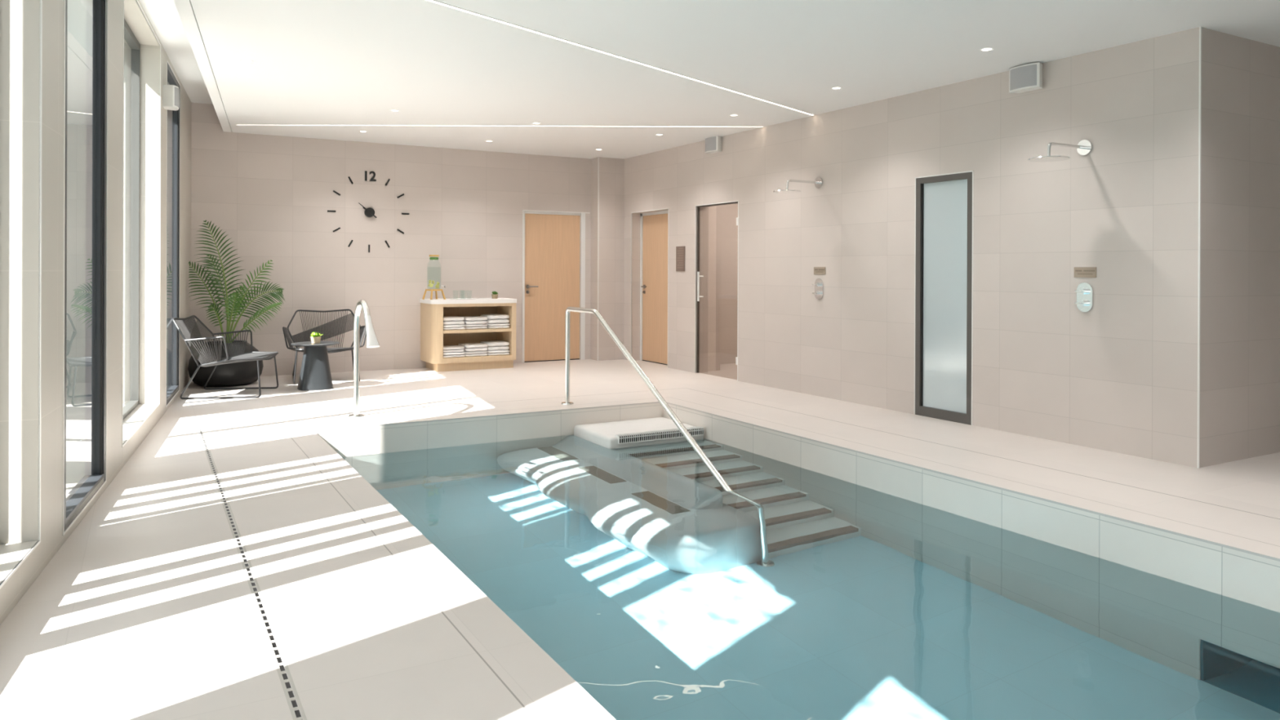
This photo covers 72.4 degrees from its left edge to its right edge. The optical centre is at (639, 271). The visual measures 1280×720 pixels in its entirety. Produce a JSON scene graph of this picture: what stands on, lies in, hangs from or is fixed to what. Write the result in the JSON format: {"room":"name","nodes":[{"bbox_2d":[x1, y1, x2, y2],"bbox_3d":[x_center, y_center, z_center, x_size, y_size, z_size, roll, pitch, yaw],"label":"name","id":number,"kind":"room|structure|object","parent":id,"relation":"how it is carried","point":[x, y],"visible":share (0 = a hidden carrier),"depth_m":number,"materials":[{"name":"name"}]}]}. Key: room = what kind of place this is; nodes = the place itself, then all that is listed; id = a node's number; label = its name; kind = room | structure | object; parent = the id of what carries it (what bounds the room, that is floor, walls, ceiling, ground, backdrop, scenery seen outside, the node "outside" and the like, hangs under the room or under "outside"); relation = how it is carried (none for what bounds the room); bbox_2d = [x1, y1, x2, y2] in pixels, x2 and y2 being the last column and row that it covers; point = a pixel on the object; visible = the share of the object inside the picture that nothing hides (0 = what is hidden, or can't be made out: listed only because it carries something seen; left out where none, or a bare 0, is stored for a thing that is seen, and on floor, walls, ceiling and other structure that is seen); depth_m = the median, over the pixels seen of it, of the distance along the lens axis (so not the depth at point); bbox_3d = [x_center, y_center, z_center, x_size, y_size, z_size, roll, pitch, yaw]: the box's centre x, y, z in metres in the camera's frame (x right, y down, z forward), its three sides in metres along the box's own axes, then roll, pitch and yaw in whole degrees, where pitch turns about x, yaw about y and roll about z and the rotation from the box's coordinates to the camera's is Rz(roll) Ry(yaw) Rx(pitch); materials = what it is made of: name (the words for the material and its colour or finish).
{"room":"spa","nodes":[
{"label":"spa","id":0,"kind":"room"},
{"bbox_2d":[0,0,191,625],"bbox_3d":[-2.131,-0.411,2.309,0.400,3.320,16.400,0,0,-23],"label":"wall","id":1,"kind":"structure","parent":0,"point":[20,82],"depth_m":3.68,"materials":[{"name":"paint"}]},
{"bbox_2d":[0,0,42,588],"bbox_3d":[-2.060,-0.367,2.659,0.007,2.930,1.910,0,0,-23],"label":"trim","id":2,"kind":"structure","parent":1,"relation":"attached to","point":[37,544],"depth_m":3.53,"materials":[{"name":"white metal"}]},
{"bbox_2d":[63,0,106,532],"bbox_3d":[-2.980,-0.322,4.339,0.410,2.990,1.060,0,0,-23],"label":"window","id":3,"kind":"structure","parent":1,"relation":"in","point":[86,20],"depth_m":4.84,"materials":[{"name":"grey"}]},
{"bbox_2d":[62,0,107,536],"bbox_3d":[-2.792,-0.322,4.418,0.010,3.010,1.080,0,0,-23],"label":"trim","id":4,"kind":"structure","parent":1,"relation":"attached to","point":[104,482],"depth_m":3.93,"materials":[{"name":"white metal"}]},
{"bbox_2d":[123,18,140,419],"bbox_3d":[-3.827,-0.383,6.185,0.265,2.920,1.860,0,0,-23],"label":"window","id":5,"kind":"structure","parent":1,"relation":"in","point":[131,45],"depth_m":6.99,"materials":[{"name":"grey"}]},
{"bbox_2d":[121,0,160,447],"bbox_3d":[-3.571,-0.382,6.292,0.007,2.940,1.880,0,0,-23],"label":"trim","id":6,"kind":"structure","parent":1,"relation":"attached to","point":[137,2],"depth_m":5.62,"materials":[{"name":"white metal"}]},
{"bbox_2d":[162,84,179,110],"bbox_3d":[-3.970,-1.476,7.411,0.115,0.180,0.208,0,0,-23],"label":"loudspeaker","id":7,"kind":"object","parent":1,"relation":"attached to","point":[171,93],"visible":1,"depth_m":7.32,"materials":[{"name":"white plastic"}]},
{"bbox_2d":[174,87,179,108],"bbox_3d":[-3.939,-1.475,7.424,0.048,0.156,0.184,0,0,-23],"label":"grille","id":8,"kind":"object","parent":7,"relation":"attached to","point":[176,89],"depth_m":7.38,"materials":[{"name":"white metal"}]},
{"bbox_2d":[166,62,179,404],"bbox_3d":[-4.511,-0.333,8.018,0.410,2.990,1.110,0,0,-23],"label":"window","id":9,"kind":"structure","parent":1,"relation":"in","point":[173,116],"depth_m":8.28,"materials":[{"name":"grey"}]},
{"bbox_2d":[165,59,180,407],"bbox_3d":[-4.322,-0.333,8.097,0.007,3.010,1.130,0,0,-23],"label":"trim","id":10,"kind":"structure","parent":1,"relation":"attached to","point":[166,60],"depth_m":7.67,"materials":[{"name":"white metal"}]},
{"bbox_2d":[139,0,213,104],"bbox_3d":[1.253,-1.961,4.423,10.272,0.200,16.075,0,0,-30],"label":"ceiling","id":11,"kind":"structure","parent":0,"point":[163,15],"depth_m":7.25,"materials":[{"name":"white paint"}]},
{"bbox_2d":[173,0,231,132],"bbox_3d":[-1.700,-1.720,2.763,0.085,0.300,15.618,0,0,-23],"label":"ceiling","id":12,"kind":"structure","parent":0,"point":[184,8],"depth_m":6.40,"materials":[{"name":"white paint"}]},
{"bbox_2d":[190,102,591,378],"bbox_3d":[-2.957,-0.337,11.109,7.000,3.100,0.300,0,0,-30],"label":"wall","id":13,"kind":"structure","parent":0,"point":[272,196],"depth_m":10.71,"materials":[{"name":"tile"}]},
{"bbox_2d":[327,170,408,252],"bbox_3d":[-3.311,-0.737,10.706,0.980,0.998,0.051,0,0,-30],"label":"wall clock","id":14,"kind":"object","parent":13,"relation":"attached to","point":[369,212],"visible":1,"depth_m":10.70,"materials":[{"name":"black metal"}]},
{"bbox_2d":[523,210,585,362],"bbox_3d":[-1.192,0.201,11.999,0.920,2.035,0.174,0,0,-30],"label":"door","id":15,"kind":"structure","parent":13,"relation":"in","point":[554,254],"depth_m":11.97,"materials":[{"name":"brown wood"}]},
{"bbox_2d":[522,209,590,362],"bbox_3d":[-1.141,0.194,11.962,0.997,2.049,0.020,0,0,-30],"label":"trim","id":16,"kind":"structure","parent":13,"relation":"attached to","point":[522,210],"depth_m":11.71,"materials":[{"name":"white metal"}]},
{"bbox_2d":[315,403,663,457],"bbox_3d":[-1.215,1.956,7.638,3.153,1.438,0.250,0,0,-30],"label":"wall","id":17,"kind":"structure","parent":0,"point":[354,442],"depth_m":7.38,"materials":[{"name":"tile"}]},
{"bbox_2d":[0,359,1279,719],"bbox_3d":[0.840,1.242,4.904,10.100,0.012,16.700,0,0,-30],"label":"floor","id":18,"kind":"structure","parent":0,"point":[147,610],"depth_m":3.95,"materials":[{"name":"tile"}]},
{"bbox_2d":[172,315,278,399],"bbox_3d":[-4.097,0.826,8.689,0.838,0.771,0.903,0,0,-9],"label":"armchair","id":19,"kind":"object","parent":18,"relation":"on","point":[193,338],"visible":1,"depth_m":8.59,"materials":[{"name":"black metal"}]},
{"bbox_2d":[187,219,284,386],"bbox_3d":[-4.364,0.329,9.477,0.980,1.762,0.767,0,0,-30],"label":"potted palm","id":20,"kind":"object","parent":18,"relation":"on","point":[242,373],"visible":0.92,"depth_m":9.35,"materials":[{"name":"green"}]},
{"bbox_2d":[187,340,263,386],"bbox_3d":[-4.462,0.982,9.428,0.736,0.455,0.736,0,0,-30],"label":"planter","id":21,"kind":"object","parent":20,"relation":"on","point":[242,373],"depth_m":9.16,"materials":[{"name":"black"}]},
{"bbox_2d":[196,425,306,719],"bbox_3d":[-0.974,1.263,2.475,0.034,0.060,10.260,0,0,-30],"label":"floor drain","id":22,"kind":"object","parent":18,"relation":"in","point":[297,712],"visible":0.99,"depth_m":3.24,"materials":[{"name":"black"}]},
{"bbox_2d":[290,341,339,391],"bbox_3d":[-3.385,0.977,9.119,0.480,0.474,0.480,0,0,-30],"label":"side table","id":23,"kind":"object","parent":18,"relation":"on","point":[315,371],"visible":0.98,"depth_m":9.00,"materials":[{"name":"grey metal"}]},
{"bbox_2d":[310,331,321,343],"bbox_3d":[-3.380,0.679,9.100,0.106,0.122,0.139,0,0,14],"label":"potted succulent","id":24,"kind":"object","parent":23,"relation":"on","point":[315,338],"visible":1,"depth_m":9.08,"materials":[{"name":"green plant"}]},
{"bbox_2d":[311,336,320,343],"bbox_3d":[-3.377,0.707,9.105,0.101,0.067,0.101,0,0,-30],"label":"pot","id":25,"kind":"object","parent":24,"relation":"on","point":[314,340],"depth_m":9.07,"materials":[{"name":"beige ceramic"}]},
{"bbox_2d":[282,309,366,384],"bbox_3d":[-3.555,0.826,9.883,0.903,0.771,0.838,0,0,-23],"label":"armchair","id":26,"kind":"object","parent":18,"relation":"on","point":[287,335],"visible":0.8,"depth_m":10.13,"materials":[{"name":"black metal"}]},
{"bbox_2d":[348,299,379,417],"bbox_3d":[-2.260,0.725,7.155,0.130,0.993,0.695,0,0,-30],"label":"fountain","id":27,"kind":"object","parent":18,"relation":"on","point":[371,340],"visible":1,"depth_m":7.37,"materials":[{"name":"silver metal"}]},
{"bbox_2d":[364,315,379,347],"bbox_3d":[-2.145,0.473,6.952,0.104,0.246,0.229,0,0,-30],"label":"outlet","id":28,"kind":"object","parent":27,"relation":"attached to","point":[371,340],"depth_m":6.92,"materials":[{"name":"white fabric"}]},
{"bbox_2d":[419,297,516,371],"bbox_3d":[-2.167,0.779,11.059,1.094,0.875,0.568,0,0,-30],"label":"base cabinet","id":29,"kind":"object","parent":18,"relation":"on","point":[433,337],"visible":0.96,"depth_m":10.92,"materials":[{"name":"brown wood"}]},
{"bbox_2d":[443,324,465,329],"bbox_3d":[-2.360,0.682,10.871,0.278,0.064,0.373,0,0,-31],"label":"folded towel","id":30,"kind":"object","parent":29,"relation":"on","point":[455,326],"visible":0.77,"depth_m":10.72,"materials":[{"name":"white fabric"}]},
{"bbox_2d":[443,315,464,324],"bbox_3d":[-2.362,0.604,10.876,0.272,0.096,0.363,0,0,-29],"label":"folded towel","id":31,"kind":"object","parent":30,"relation":"on","point":[447,320],"visible":0.84,"depth_m":10.74,"materials":[{"name":"white fabric"}]},
{"bbox_2d":[443,351,465,357],"bbox_3d":[-2.361,1.020,10.871,0.278,0.064,0.373,0,0,-31],"label":"folded towel","id":32,"kind":"object","parent":29,"relation":"on","point":[452,354],"visible":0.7,"depth_m":10.72,"materials":[{"name":"white fabric"}]},
{"bbox_2d":[443,345,464,352],"bbox_3d":[-2.364,0.956,10.877,0.272,0.067,0.363,0,0,-29],"label":"folded towel","id":33,"kind":"object","parent":32,"relation":"on","point":[446,348],"visible":0.79,"depth_m":10.74,"materials":[{"name":"white fabric"}]},
{"bbox_2d":[419,297,516,304],"bbox_3d":[-2.166,0.366,11.059,1.094,0.050,0.568,0,0,-30],"label":"countertop","id":34,"kind":"structure","parent":29,"relation":"on","point":[477,300],"depth_m":10.83,"materials":[{"name":"white stone"}]},
{"bbox_2d":[422,288,445,299],"bbox_3d":[-2.547,0.278,10.809,0.216,0.132,0.216,0,0,-44],"label":"stand","id":35,"kind":"object","parent":34,"relation":"on","point":[426,290],"visible":0.99,"depth_m":10.79,"materials":[{"name":"brown wood"}]},
{"bbox_2d":[426,254,445,288],"bbox_3d":[-2.536,0.002,10.819,0.170,0.425,0.200,0,0,43],"label":"water dispenser","id":36,"kind":"object","parent":35,"relation":"on","point":[430,284],"visible":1,"depth_m":10.78,"materials":[{"name":"clear glass"}]},
{"bbox_2d":[449,297,475,299],"bbox_3d":[-2.224,0.337,10.969,0.320,0.008,0.320,0,0,-30],"label":"tray","id":37,"kind":"object","parent":34,"relation":"on","point":[450,298],"visible":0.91,"depth_m":10.91,"materials":[{"name":"white"}]},
{"bbox_2d":[491,291,498,298],"bbox_3d":[-1.858,0.293,11.199,0.097,0.098,0.085,0,0,-30],"label":"potted succulent","id":38,"kind":"object","parent":34,"relation":"on","point":[495,295],"visible":1,"depth_m":11.17,"materials":[{"name":"green plant"}]},
{"bbox_2d":[491,293,497,298],"bbox_3d":[-1.860,0.315,11.198,0.084,0.055,0.084,0,0,-30],"label":"pot","id":39,"kind":"object","parent":38,"relation":"on","point":[494,295],"depth_m":11.17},
{"bbox_2d":[463,324,487,328],"bbox_3d":[-2.110,0.682,11.026,0.278,0.064,0.373,0,0,-29],"label":"folded towel","id":40,"kind":"object","parent":29,"relation":"on","point":[467,326],"visible":0.72,"depth_m":10.87,"materials":[{"name":"white fabric"}]},
{"bbox_2d":[462,315,487,324],"bbox_3d":[-2.104,0.608,11.015,0.272,0.089,0.363,0,0,-30],"label":"folded towel","id":41,"kind":"object","parent":40,"relation":"on","point":[468,319],"visible":0.86,"depth_m":10.88,"materials":[{"name":"white fabric"}]},
{"bbox_2d":[464,351,487,356],"bbox_3d":[-2.111,1.020,11.026,0.278,0.064,0.373,0,0,-29],"label":"folded towel","id":42,"kind":"object","parent":29,"relation":"on","point":[471,353],"visible":0.68,"depth_m":10.88,"materials":[{"name":"white fabric"}]},
{"bbox_2d":[457,342,487,351],"bbox_3d":[-2.105,0.948,11.016,0.272,0.085,0.363,0,0,-30],"label":"folded towel","id":43,"kind":"object","parent":42,"relation":"on","point":[468,347],"visible":0.94,"depth_m":10.88,"materials":[{"name":"white fabric"}]},
{"bbox_2d":[443,328,511,333],"bbox_3d":[-2.139,0.732,11.075,0.885,0.038,0.528,0,0,-30],"label":"shelf","id":44,"kind":"object","parent":29,"relation":"attached to","point":[506,331],"depth_m":10.87,"materials":[{"name":"brown wood"}]},
{"bbox_2d":[485,323,510,328],"bbox_3d":[-1.852,0.683,11.165,0.278,0.064,0.373,0,0,-30],"label":"folded towel","id":45,"kind":"object","parent":29,"relation":"on","point":[491,326],"visible":0.78,"depth_m":11.02,"materials":[{"name":"white fabric"}]},
{"bbox_2d":[480,314,509,323],"bbox_3d":[-1.855,0.598,11.170,0.272,0.110,0.363,0,0,-31],"label":"folded towel","id":46,"kind":"object","parent":45,"relation":"on","point":[491,318],"visible":0.87,"depth_m":11.03,"materials":[{"name":"white fabric"}]},
{"bbox_2d":[485,349,510,355],"bbox_3d":[-1.853,1.021,11.166,0.278,0.064,0.373,0,0,-30],"label":"folded towel","id":47,"kind":"object","parent":29,"relation":"on","point":[491,353],"visible":0.76,"depth_m":11.02,"materials":[{"name":"white fabric"}]},
{"bbox_2d":[480,340,509,350],"bbox_3d":[-1.856,0.939,11.171,0.272,0.104,0.363,0,0,-31],"label":"folded towel","id":48,"kind":"object","parent":47,"relation":"on","point":[491,344],"visible":0.83,"depth_m":11.04,"materials":[{"name":"white fabric"}]},
{"bbox_2d":[590,156,624,360],"bbox_3d":[-0.252,-0.188,12.340,0.879,2.820,0.245,0,0,-30],"label":"wall pier","id":49,"kind":"object","parent":18,"relation":"on","point":[611,171],"visible":0.5,"depth_m":12.12,"materials":[{"name":"tile"}]},
{"bbox_2d":[597,156,599,360],"bbox_3d":[-0.574,-0.179,12.015,0.010,2.800,0.010,0,0,-30],"label":"trim","id":50,"kind":"structure","parent":49,"relation":"attached to","point":[598,157],"depth_m":12.01,"materials":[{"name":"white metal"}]},
{"bbox_2d":[707,205,716,371],"bbox_3d":[0.838,-0.022,10.874,0.167,2.500,0.140,0,0,-30],"label":"wall","id":51,"kind":"structure","parent":0,"point":[712,210],"depth_m":10.82,"materials":[{"name":"tile"}]},
{"bbox_2d":[715,205,720,370],"bbox_3d":[0.797,-0.023,11.196,0.080,2.500,0.700,0,0,-30],"label":"wall","id":52,"kind":"structure","parent":0,"point":[718,207],"depth_m":10.90,"materials":[{"name":"tile"}]},
{"bbox_2d":[720,203,737,364],"bbox_3d":[1.502,-0.021,11.940,2.020,2.500,0.100,0,0,-30],"label":"wall","id":53,"kind":"structure","parent":0,"point":[729,213],"depth_m":11.71,"materials":[{"name":"tile"}]},
{"bbox_2d":[190,0,1279,159],"bbox_3d":[1.534,-1.711,4.595,9.211,0.300,15.495,0,0,-30],"label":"ceiling","id":54,"kind":"structure","parent":0,"point":[316,62],"depth_m":6.36,"materials":[{"name":"white paint"}]},
{"bbox_2d":[235,124,762,127],"bbox_3d":[-1.513,-1.577,9.440,5.673,0.004,0.040,0,0,0],"label":"light strip","id":55,"kind":"object","parent":54,"relation":"attached to","point":[236,124],"visible":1,"depth_m":9.44,"materials":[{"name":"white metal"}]},
{"bbox_2d":[303,124,762,127],"bbox_3d":[-1.513,-1.577,9.440,5.673,0.003,0.025,0,0,0],"label":"diffuser","id":56,"kind":"object","parent":55,"relation":"attached to","point":[304,125],"depth_m":9.44,"materials":[{"name":"white plastic"}]},
{"bbox_2d":[425,0,814,115],"bbox_3d":[-0.210,-1.568,6.307,0.039,0.004,6.200,0,0,39],"label":"light strip","id":57,"kind":"object","parent":54,"relation":"attached to","point":[430,1],"visible":1,"depth_m":6.18,"materials":[{"name":"glowing white plastic diffuser"}]},
{"bbox_2d":[831,87,842,89],"bbox_3d":[1.673,-1.565,7.446,0.098,0.007,0.098,0,0,-30],"label":"recessed light","id":58,"kind":"object","parent":54,"relation":"in","point":[834,88],"visible":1,"depth_m":7.45,"materials":[{"name":"white paint"}]},
{"bbox_2d":[979,47,994,51],"bbox_3d":[2.430,-1.560,6.128,0.098,0.007,0.098,0,0,-30],"label":"recessed light","id":59,"kind":"object","parent":54,"relation":"in","point":[988,49],"visible":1,"depth_m":6.12,"materials":[{"name":"white paint"}]},
{"bbox_2d":[623,26,1199,467],"bbox_3d":[1.739,-0.191,8.931,0.180,2.850,7.669,0,0,-30],"label":"wall","id":60,"kind":"structure","parent":0,"point":[1120,375],"depth_m":6.87,"materials":[{"name":"tile"}]},
{"bbox_2d":[631,208,668,355],"bbox_3d":[0.122,0.205,11.603,0.010,2.039,0.980,0,0,-30],"label":"trim","id":61,"kind":"structure","parent":60,"relation":"attached to","point":[665,208],"depth_m":11.53,"materials":[{"name":"white metal"}]},
{"bbox_2d":[640,210,667,364],"bbox_3d":[0.255,0.210,11.678,0.134,2.030,0.962,0,0,-30],"label":"door","id":62,"kind":"structure","parent":60,"relation":"in","point":[653,225],"depth_m":11.80,"materials":[{"name":"brown wood"}]},
{"bbox_2d":[675,246,684,271],"bbox_3d":[0.505,-0.163,10.915,0.011,0.310,0.200,0,0,-30],"label":"notice board","id":63,"kind":"object","parent":60,"relation":"attached to","point":[680,251],"visible":1,"depth_m":10.91,"materials":[{"name":"brown"}]},
{"bbox_2d":[705,135,721,153],"bbox_3d":[0.850,-1.486,10.209,0.115,0.180,0.260,0,0,-30],"label":"loudspeaker","id":64,"kind":"object","parent":60,"relation":"attached to","point":[713,144],"visible":1,"depth_m":10.13,"materials":[{"name":"white plastic"}]},
{"bbox_2d":[705,136,715,151],"bbox_3d":[0.820,-1.486,10.193,0.048,0.156,0.230,0,0,-30],"label":"grille","id":65,"kind":"object","parent":64,"relation":"attached to","point":[710,142],"depth_m":10.15,"materials":[{"name":"grey metal"}]},
{"bbox_2d":[694,200,738,381],"bbox_3d":[0.893,0.212,10.243,0.010,2.034,0.883,0,0,-30],"label":"trim","id":66,"kind":"structure","parent":60,"relation":"attached to","point":[733,201],"depth_m":10.27,"materials":[{"name":"grey metal"}]},
{"bbox_2d":[696,201,737,373],"bbox_3d":[0.887,0.216,10.237,0.102,2.025,0.869,0,0,-30],"label":"door","id":67,"kind":"structure","parent":60,"relation":"in","point":[699,206],"depth_m":10.62,"materials":[{"name":"grey glass"}]},
{"bbox_2d":[773,177,822,193],"bbox_3d":[1.545,-0.857,8.547,0.540,0.168,0.270,0,0,-30],"label":"shower","id":68,"kind":"object","parent":60,"relation":"attached to","point":[818,183],"visible":1,"depth_m":8.55,"materials":[{"name":"silver metal"}]},
{"bbox_2d":[812,278,823,299],"bbox_3d":[1.755,0.170,8.662,0.055,0.209,0.120,0,0,-30],"label":"shower control","id":69,"kind":"object","parent":60,"relation":"attached to","point":[819,285],"visible":1,"depth_m":8.65,"materials":[{"name":"silver metal"}]},
{"bbox_2d":[813,266,825,274],"bbox_3d":[1.780,-0.010,8.667,0.007,0.074,0.170,0,0,-30],"label":"sign","id":70,"kind":"object","parent":60,"relation":"attached to","point":[817,270],"visible":1,"depth_m":8.66,"materials":[{"name":"beige"}]},
{"bbox_2d":[915,171,972,425],"bbox_3d":[2.570,0.214,7.348,0.072,2.050,0.595,0,0,-30],"label":"window","id":71,"kind":"structure","parent":60,"relation":"in","point":[944,203],"depth_m":7.35,"materials":[{"name":"grey glass"}]},
{"bbox_2d":[914,170,973,425],"bbox_3d":[2.541,0.210,7.332,0.010,2.059,0.613,0,0,-30],"label":"trim","id":72,"kind":"structure","parent":60,"relation":"attached to","point":[969,171],"depth_m":7.07,"materials":[{"name":"grey metal"}]},
{"bbox_2d":[1008,62,1042,93],"bbox_3d":[2.904,-1.458,6.580,0.115,0.180,0.260,0,0,-30],"label":"loudspeaker","id":73,"kind":"object","parent":60,"relation":"attached to","point":[1028,77],"visible":1,"depth_m":6.53,"materials":[{"name":"white plastic"}]},
{"bbox_2d":[1009,64,1036,90],"bbox_3d":[2.875,-1.458,6.564,0.048,0.156,0.230,0,0,-30],"label":"grille","id":74,"kind":"object","parent":73,"relation":"attached to","point":[1022,77],"depth_m":6.53,"materials":[{"name":"grey metal"}]},
{"bbox_2d":[1027,139,1092,162],"bbox_3d":[2.935,-0.856,6.092,0.540,0.168,0.270,0,0,-30],"label":"shower","id":75,"kind":"object","parent":60,"relation":"attached to","point":[1084,147],"visible":1,"depth_m":6.09,"materials":[{"name":"silver metal"}]},
{"bbox_2d":[1074,282,1093,311],"bbox_3d":[3.144,0.181,6.209,0.055,0.209,0.120,0,0,-30],"label":"shower control","id":76,"kind":"object","parent":60,"relation":"attached to","point":[1084,291],"visible":1,"depth_m":6.20,"materials":[{"name":"silver metal"}]},
{"bbox_2d":[1074,266,1096,277],"bbox_3d":[3.166,0.003,6.219,0.007,0.074,0.170,0,0,-30],"label":"sign","id":77,"kind":"object","parent":60,"relation":"attached to","point":[1079,272],"visible":1,"depth_m":6.22,"materials":[{"name":"beige"}]},
{"bbox_2d":[1196,26,1201,468],"bbox_3d":[3.550,-0.154,5.548,0.010,2.800,0.010,0,0,-30],"label":"trim","id":78,"kind":"structure","parent":60,"relation":"attached to","point":[1200,28],"depth_m":5.54,"materials":[{"name":"white metal"}]},
{"bbox_2d":[663,404,1279,612],"bbox_3d":[2.819,1.976,3.967,0.250,1.438,10.514,0,0,-30],"label":"wall","id":79,"kind":"structure","parent":0,"point":[1248,578],"depth_m":4.84,"materials":[{"name":"tile"}]},
{"bbox_2d":[1200,26,1279,467],"bbox_3d":[4.537,-0.176,6.223,2.372,2.850,0.200,0,0,-30],"label":"wall","id":80,"kind":"structure","parent":0,"point":[1240,308],"depth_m":5.79,"materials":[{"name":"tile"}]},
{"bbox_3d":[1.336,2.666,3.130,3.553,0.150,10.514,0,0,-30],"label":"floor","id":81,"kind":"structure","parent":0,"visible":0},
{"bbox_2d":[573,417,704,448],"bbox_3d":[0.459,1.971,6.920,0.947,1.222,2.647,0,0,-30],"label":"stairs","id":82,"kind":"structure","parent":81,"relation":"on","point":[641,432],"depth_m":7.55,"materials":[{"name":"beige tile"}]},
{"bbox_2d":[560,306,732,491],"bbox_3d":[0.060,1.454,6.828,0.116,2.257,3.101,0,0,-30],"label":"handrail","id":83,"kind":"object","parent":81,"relation":"on","point":[693,443],"visible":0.57,"depth_m":6.99,"materials":[{"name":"silver metal"}]},
{"bbox_2d":[342,434,1279,719],"bbox_3d":[1.338,2.042,3.129,3.173,1.138,10.134,0,0,-30],"label":"pool water","id":84,"kind":"object","parent":81,"relation":"in","point":[663,591],"visible":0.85,"depth_m":3.96,"materials":[{"name":"teal liquid"}]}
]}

